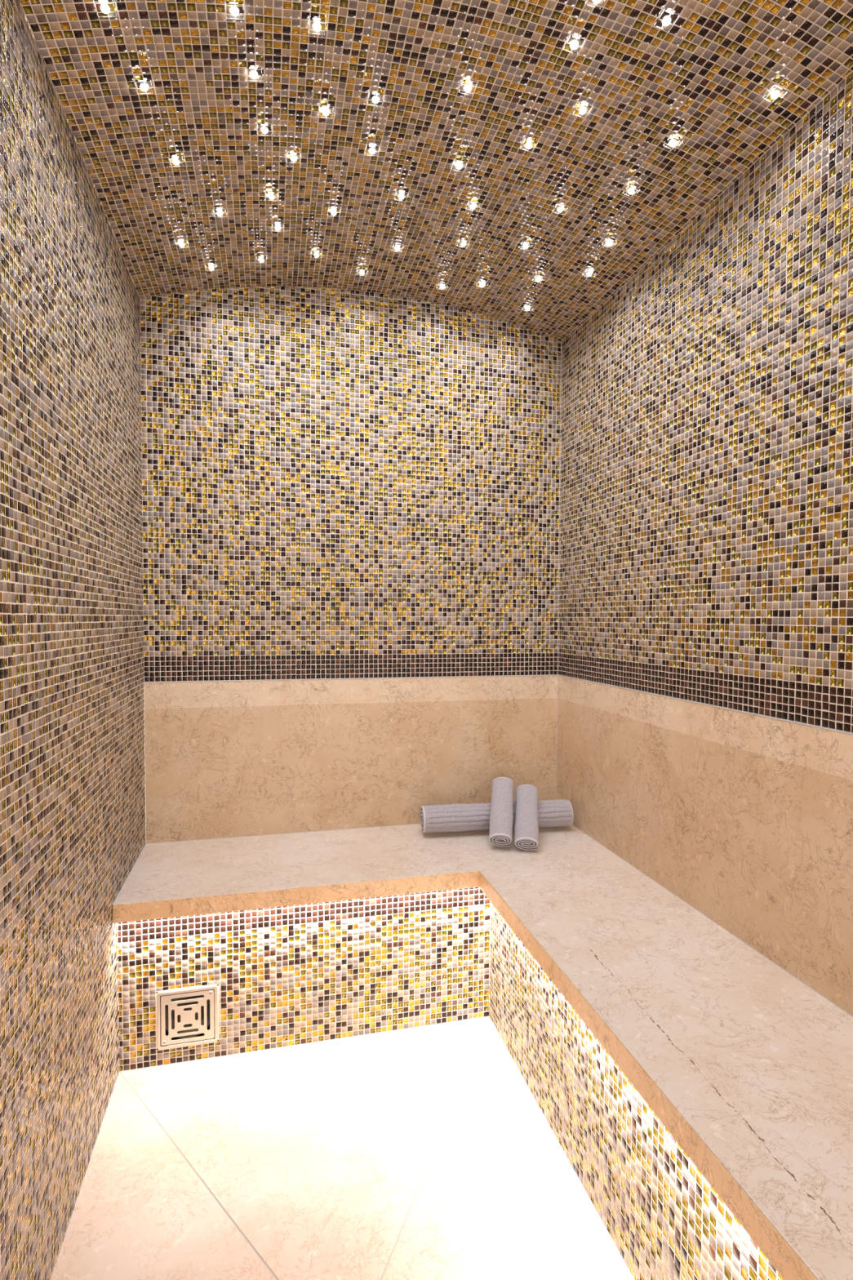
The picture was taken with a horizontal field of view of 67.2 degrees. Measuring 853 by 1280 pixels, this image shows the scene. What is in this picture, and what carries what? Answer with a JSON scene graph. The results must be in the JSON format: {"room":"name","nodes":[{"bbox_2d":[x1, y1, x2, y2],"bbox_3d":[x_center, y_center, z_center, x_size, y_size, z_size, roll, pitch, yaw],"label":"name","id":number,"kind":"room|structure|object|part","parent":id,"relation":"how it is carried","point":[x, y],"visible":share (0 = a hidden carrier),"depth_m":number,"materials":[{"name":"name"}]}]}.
{"room":"spa","nodes":[
{"label":"spa","id":0,"kind":"room"},
{"bbox_2d":[0,0,145,1279],"bbox_3d":[-0.582,0.070,0.733,0.003,2.216,2.722,0,2,-14],"label":"wall","id":1,"kind":"structure","parent":0,"point":[73,757],"depth_m":1.22,"materials":[{"name":"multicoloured tile"}]},
{"bbox_2d":[50,1016,635,1279],"bbox_3d":[0.110,1.188,0.950,1.472,0.025,2.739,0,2,-14],"label":"floor","id":2,"kind":"structure","parent":0,"point":[319,1153],"depth_m":1.39,"materials":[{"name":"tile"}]},
{"bbox_2d":[112,674,852,1279],"bbox_3d":[0.116,0.676,0.928,1.445,0.999,2.728,0,2,-14],"label":"bench","id":3,"kind":"object","parent":2,"relation":"on","point":[667,975],"visible":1,"depth_m":1.71,"materials":[{"name":"beige stone"}]},
{"bbox_2d":[155,983,219,1050],"bbox_3d":[-0.651,1.020,1.758,0.163,0.163,0.048,0,2,-14],"label":"vent grille","id":4,"kind":"object","parent":3,"relation":"attached to","point":[186,1016],"visible":1,"depth_m":1.74,"materials":[{"name":"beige metal"}]},
{"bbox_3d":[-0.209,0.437,2.241,1.435,0.437,0.008,0,2,-14],"label":"backrest","id":5,"kind":"part","parent":3,"relation":"part of","materials":[{"name":"stone"}]},
{"bbox_2d":[419,799,573,832],"bbox_3d":[0.241,0.604,2.210,0.519,0.090,0.100,0,2,-9],"label":"rolled towel","id":6,"kind":"object","parent":3,"relation":"on","point":[458,817],"visible":0.77,"depth_m":2.16,"materials":[{"name":"grey fabric"}]},
{"bbox_2d":[488,777,514,847],"bbox_3d":[0.249,0.565,2.128,0.076,0.180,0.240,1,2,8],"label":"rolled towel","id":7,"kind":"object","parent":3,"relation":"on","point":[501,817],"visible":1,"depth_m":2.09,"materials":[{"name":"grey fabric"}]},
{"bbox_2d":[514,784,538,850],"bbox_3d":[0.330,0.580,2.118,0.077,0.156,0.248,1,2,9],"label":"rolled towel","id":8,"kind":"object","parent":3,"relation":"on","point":[526,827],"visible":1,"depth_m":2.08,"materials":[{"name":"grey fabric"}]},
{"bbox_3d":[0.816,0.482,1.088,0.008,0.437,2.720,0,2,-14],"label":"backrest","id":9,"kind":"part","parent":3,"relation":"part of","materials":[{"name":"stone"}]},
{"bbox_2d":[140,286,562,843],"bbox_3d":[-0.208,-0.021,2.236,1.489,2.334,0.026,0,2,-14],"label":"wall","id":10,"kind":"structure","parent":0,"point":[336,483],"depth_m":2.19,"materials":[{"name":"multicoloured tile"}]},
{"bbox_2d":[19,0,852,342],"bbox_3d":[0.123,-1.083,0.865,1.439,0.111,2.722,0,2,-14],"label":"ceiling","id":11,"kind":"structure","parent":0,"point":[703,82],"depth_m":1.40,"materials":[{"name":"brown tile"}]},
{"bbox_2d":[93,0,116,17],"bbox_3d":[-0.544,-1.070,1.088,0.030,0.011,0.030,0,2,-14],"label":"recessed light","id":12,"kind":"object","parent":11,"relation":"in","point":[104,8],"visible":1,"depth_m":1.09,"materials":[{"name":"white glass"}]},
{"bbox_2d":[133,80,153,93],"bbox_3d":[-0.554,-1.083,1.259,0.030,0.011,0.030,0,2,-14],"label":"recessed light","id":13,"kind":"object","parent":11,"relation":"in","point":[143,86],"visible":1,"depth_m":1.26,"materials":[{"name":"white glass"}]},
{"bbox_2d":[168,155,183,166],"bbox_3d":[-0.574,-1.098,1.474,0.030,0.010,0.030,0,2,-14],"label":"recessed light","id":14,"kind":"object","parent":11,"relation":"in","point":[174,161],"visible":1,"depth_m":1.47,"materials":[{"name":"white glass"}]},
{"bbox_2d":[175,240,187,248],"bbox_3d":[-0.682,-1.102,1.791,0.030,0.011,0.030,0,2,-14],"label":"recessed light","id":15,"kind":"object","parent":11,"relation":"in","point":[180,244],"visible":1,"depth_m":1.79,"materials":[{"name":"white glass"}]},
{"bbox_2d":[205,264,217,271],"bbox_3d":[-0.649,-1.122,1.938,0.030,0.010,0.030,0,2,-14],"label":"recessed light","id":16,"kind":"object","parent":11,"relation":"in","point":[209,268],"visible":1,"depth_m":1.93,"materials":[{"name":"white glass"}]},
{"bbox_2d":[213,208,226,217],"bbox_3d":[-0.544,-1.121,1.688,0.030,0.010,0.030,0,2,-14],"label":"recessed light","id":17,"kind":"object","parent":11,"relation":"in","point":[219,212],"visible":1,"depth_m":1.68,"materials":[{"name":"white glass"}]},
{"bbox_2d":[225,1,244,19],"bbox_3d":[-0.339,-1.113,1.137,0.030,0.010,0.030,0,2,-14],"label":"recessed light","id":18,"kind":"object","parent":11,"relation":"in","point":[233,10],"visible":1,"depth_m":1.13,"materials":[{"name":"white glass"}]},
{"bbox_2d":[245,66,262,81],"bbox_3d":[-0.343,-1.122,1.275,0.030,0.010,0.030,0,2,-14],"label":"recessed light","id":19,"kind":"object","parent":11,"relation":"in","point":[252,73],"visible":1,"depth_m":1.27,"materials":[{"name":"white glass"}]},
{"bbox_2d":[256,257,266,262],"bbox_3d":[-0.498,-1.147,1.938,0.030,0.010,0.030,0,2,-14],"label":"recessed light","id":20,"kind":"object","parent":11,"relation":"in","point":[259,260],"visible":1,"depth_m":1.94,"materials":[{"name":"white glass"}]},
{"bbox_2d":[257,124,271,135],"bbox_3d":[-0.359,-1.130,1.424,0.030,0.010,0.030,0,2,-14],"label":"recessed light","id":21,"kind":"object","parent":11,"relation":"in","point":[263,129],"visible":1,"depth_m":1.42,"materials":[{"name":"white glass"}]},
{"bbox_2d":[265,191,277,200],"bbox_3d":[-0.399,-1.140,1.651,0.030,0.010,0.030,0,2,-14],"label":"recessed light","id":22,"kind":"object","parent":11,"relation":"in","point":[269,196],"visible":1,"depth_m":1.65,"materials":[{"name":"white glass"}]},
{"bbox_2d":[272,224,283,231],"bbox_3d":[-0.414,-1.147,1.789,0.030,0.010,0.030,0,2,-14],"label":"recessed light","id":23,"kind":"object","parent":11,"relation":"in","point":[279,228],"visible":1,"depth_m":1.78,"materials":[{"name":"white glass"}]},
{"bbox_2d":[287,152,300,163],"bbox_3d":[-0.315,-1.142,1.522,0.030,0.011,0.030,0,2,-14],"label":"recessed light","id":24,"kind":"object","parent":11,"relation":"in","point":[291,157],"visible":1,"depth_m":1.52,"materials":[{"name":"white glass"}]},
{"bbox_2d":[311,251,321,257],"bbox_3d":[-0.333,-1.164,1.942,0.030,0.011,0.030,0,2,-14],"label":"recessed light","id":25,"kind":"object","parent":11,"relation":"in","point":[314,254],"visible":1,"depth_m":1.94,"materials":[{"name":"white glass"}]},
{"bbox_2d":[308,17,325,35],"bbox_3d":[-0.202,-1.133,1.187,0.030,0.011,0.030,0,2,-14],"label":"recessed light","id":26,"kind":"object","parent":11,"relation":"in","point":[316,26],"visible":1,"depth_m":1.18,"materials":[{"name":"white glass"}]},
{"bbox_2d":[318,105,333,118],"bbox_3d":[-0.218,-1.143,1.391,0.030,0.011,0.030,0,2,-14],"label":"recessed light","id":27,"kind":"object","parent":11,"relation":"in","point":[326,112],"visible":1,"depth_m":1.39,"materials":[{"name":"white glass"}]},
{"bbox_2d":[327,208,339,217],"bbox_3d":[-0.252,-1.159,1.743,0.030,0.011,0.030,0,2,-14],"label":"recessed light","id":28,"kind":"object","parent":11,"relation":"in","point":[331,212],"visible":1,"depth_m":1.74,"materials":[{"name":"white glass"}]},
{"bbox_2d":[356,269,367,275],"bbox_3d":[-0.206,-1.175,2.056,0.030,0.011,0.030,-2,2,-14],"label":"recessed light","id":29,"kind":"object","parent":11,"relation":"in","point":[363,273],"visible":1,"depth_m":2.05,"materials":[{"name":"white glass"}]},
{"bbox_2d":[364,145,379,156],"bbox_3d":[-0.129,-1.155,1.517,0.030,0.011,0.030,0,2,-14],"label":"recessed light","id":30,"kind":"object","parent":11,"relation":"in","point":[371,150],"visible":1,"depth_m":1.51,"materials":[{"name":"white glass"}]},
{"bbox_2d":[367,92,383,106],"bbox_3d":[-0.108,-1.149,1.365,0.030,0.011,0.030,0,2,-14],"label":"recessed light","id":31,"kind":"object","parent":11,"relation":"in","point":[374,99],"visible":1,"depth_m":1.36,"materials":[{"name":"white glass"}]},
{"bbox_2d":[391,244,403,252],"bbox_3d":[-0.086,-1.170,1.921,0.030,0.011,0.030,0,2,-14],"label":"recessed light","id":32,"kind":"object","parent":11,"relation":"in","point":[398,248],"visible":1,"depth_m":1.92,"materials":[{"name":"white glass"}]},
{"bbox_2d":[394,191,408,201],"bbox_3d":[-0.066,-1.162,1.685,0.030,0.011,0.030,-1,2,-14],"label":"recessed light","id":33,"kind":"object","parent":11,"relation":"in","point":[399,196],"visible":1,"depth_m":1.68,"materials":[{"name":"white glass"}]},
{"bbox_2d":[436,283,448,290],"bbox_3d":[0.052,-1.169,2.126,0.030,0.011,0.030,0,2,-14],"label":"recessed light","id":34,"kind":"object","parent":11,"relation":"in","point":[442,286],"visible":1,"depth_m":2.12,"materials":[{"name":"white glass"}]},
{"bbox_2d":[451,160,466,172],"bbox_3d":[0.080,-1.156,1.567,0.030,0.011,0.030,0,2,-14],"label":"recessed light","id":35,"kind":"object","parent":11,"relation":"in","point":[459,166],"visible":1,"depth_m":1.56,"materials":[{"name":"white glass"}]},
{"bbox_2d":[457,240,469,248],"bbox_3d":[0.108,-1.160,1.883,0.030,0.011,0.030,0,2,-14],"label":"recessed light","id":36,"kind":"object","parent":11,"relation":"in","point":[461,243],"visible":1,"depth_m":1.88,"materials":[{"name":"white glass"}]},
{"bbox_2d":[458,80,477,95],"bbox_3d":[0.086,-1.149,1.338,0.030,0.011,0.030,1,2,-14],"label":"recessed light","id":37,"kind":"object","parent":11,"relation":"in","point":[467,87],"visible":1,"depth_m":1.33,"materials":[{"name":"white glass"}]},
{"bbox_2d":[466,201,479,211],"bbox_3d":[0.124,-1.156,1.714,0.030,0.011,0.030,0,2,-14],"label":"recessed light","id":38,"kind":"object","parent":11,"relation":"in","point":[471,206],"visible":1,"depth_m":1.71,"materials":[{"name":"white glass"}]},
{"bbox_2d":[476,280,488,288],"bbox_3d":[0.181,-1.155,2.089,0.030,0.011,0.030,0,2,-14],"label":"recessed light","id":39,"kind":"object","parent":11,"relation":"in","point":[481,284],"visible":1,"depth_m":2.08,"materials":[{"name":"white glass"}]},
{"bbox_2d":[518,241,532,250],"bbox_3d":[0.287,-1.140,1.860,0.030,0.010,0.030,0,2,-14],"label":"recessed light","id":40,"kind":"object","parent":11,"relation":"in","point":[525,246],"visible":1,"depth_m":1.86,"materials":[{"name":"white glass"}]},
{"bbox_2d":[521,305,533,311],"bbox_3d":[0.344,-1.128,2.187,0.030,0.010,0.030,0,2,-14],"label":"recessed light","id":41,"kind":"object","parent":11,"relation":"in","point":[526,308],"visible":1,"depth_m":2.18,"materials":[{"name":"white glass"}]},
{"bbox_2d":[520,138,537,151],"bbox_3d":[0.237,-1.143,1.486,0.030,0.011,0.030,0,2,-14],"label":"recessed light","id":42,"kind":"object","parent":11,"relation":"in","point":[528,144],"visible":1,"depth_m":1.48,"materials":[{"name":"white glass"}]},
{"bbox_2d":[532,275,545,283],"bbox_3d":[0.352,-1.128,2.010,0.030,0.010,0.030,0,2,-14],"label":"recessed light","id":43,"kind":"object","parent":11,"relation":"in","point":[537,278],"visible":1,"depth_m":2.01,"materials":[{"name":"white glass"}]},
{"bbox_2d":[552,204,568,214],"bbox_3d":[0.351,-1.130,1.687,0.030,0.010,0.030,0,2,-14],"label":"recessed light","id":44,"kind":"object","parent":11,"relation":"in","point":[559,209],"visible":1,"depth_m":1.68,"materials":[{"name":"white glass"}]},
{"bbox_2d":[563,35,585,54],"bbox_3d":[0.282,-1.136,1.227,0.030,0.011,0.030,0,2,-14],"label":"recessed light","id":45,"kind":"object","parent":11,"relation":"in","point":[574,44],"visible":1,"depth_m":1.22,"materials":[{"name":"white glass"}]},
{"bbox_2d":[573,102,592,118],"bbox_3d":[0.334,-1.132,1.374,0.030,0.011,0.030,0,2,-14],"label":"recessed light","id":46,"kind":"object","parent":11,"relation":"in","point":[582,110],"visible":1,"depth_m":1.37,"materials":[{"name":"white glass"}]},
{"bbox_2d":[582,269,595,278],"bbox_3d":[0.489,-1.101,1.933,0.030,0.010,0.030,0,2,-14],"label":"recessed light","id":47,"kind":"object","parent":11,"relation":"in","point":[588,273],"visible":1,"depth_m":1.93,"materials":[{"name":"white glass"}]},
{"bbox_2d":[585,0,604,8],"bbox_3d":[0.301,-1.133,1.134,0.030,0.011,0.030,0,2,-14],"label":"recessed light","id":48,"kind":"object","parent":11,"relation":"in","point":[595,3],"visible":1,"depth_m":1.14,"materials":[{"name":"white glass"}]},
{"bbox_2d":[601,238,617,248],"bbox_3d":[0.507,-1.100,1.783,0.030,0.010,0.030,0,2,-14],"label":"recessed light","id":49,"kind":"object","parent":11,"relation":"in","point":[609,243],"visible":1,"depth_m":1.78,"materials":[{"name":"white glass"}]},
{"bbox_2d":[622,184,639,197],"bbox_3d":[0.504,-1.104,1.581,0.030,0.010,0.030,0,2,-14],"label":"recessed light","id":50,"kind":"object","parent":11,"relation":"in","point":[631,191],"visible":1,"depth_m":1.58,"materials":[{"name":"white glass"}]},
{"bbox_2d":[654,9,679,31],"bbox_3d":[0.434,-1.119,1.161,0.030,0.010,0.030,0,2,-14],"label":"recessed light","id":51,"kind":"object","parent":11,"relation":"in","point":[666,20],"visible":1,"depth_m":1.16,"materials":[{"name":"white glass"}]},
{"bbox_2d":[663,135,683,151],"bbox_3d":[0.545,-1.098,1.420,0.030,0.010,0.030,0,2,-14],"label":"recessed light","id":52,"kind":"object","parent":11,"relation":"in","point":[673,142],"visible":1,"depth_m":1.42,"materials":[{"name":"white glass"}]},
{"bbox_2d":[763,84,786,104],"bbox_3d":[0.684,-1.070,1.261,0.030,0.010,0.030,0,2,-14],"label":"recessed light","id":53,"kind":"object","parent":11,"relation":"in","point":[775,93],"visible":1,"depth_m":1.26,"materials":[{"name":"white glass"}]},
{"bbox_2d":[558,71,852,732],"bbox_3d":[0.819,-0.442,1.058,0.003,1.238,2.722,0,2,-14],"label":"wall","id":54,"kind":"structure","parent":0,"point":[706,504],"depth_m":1.49,"materials":[{"name":"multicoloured tile"}]}
]}

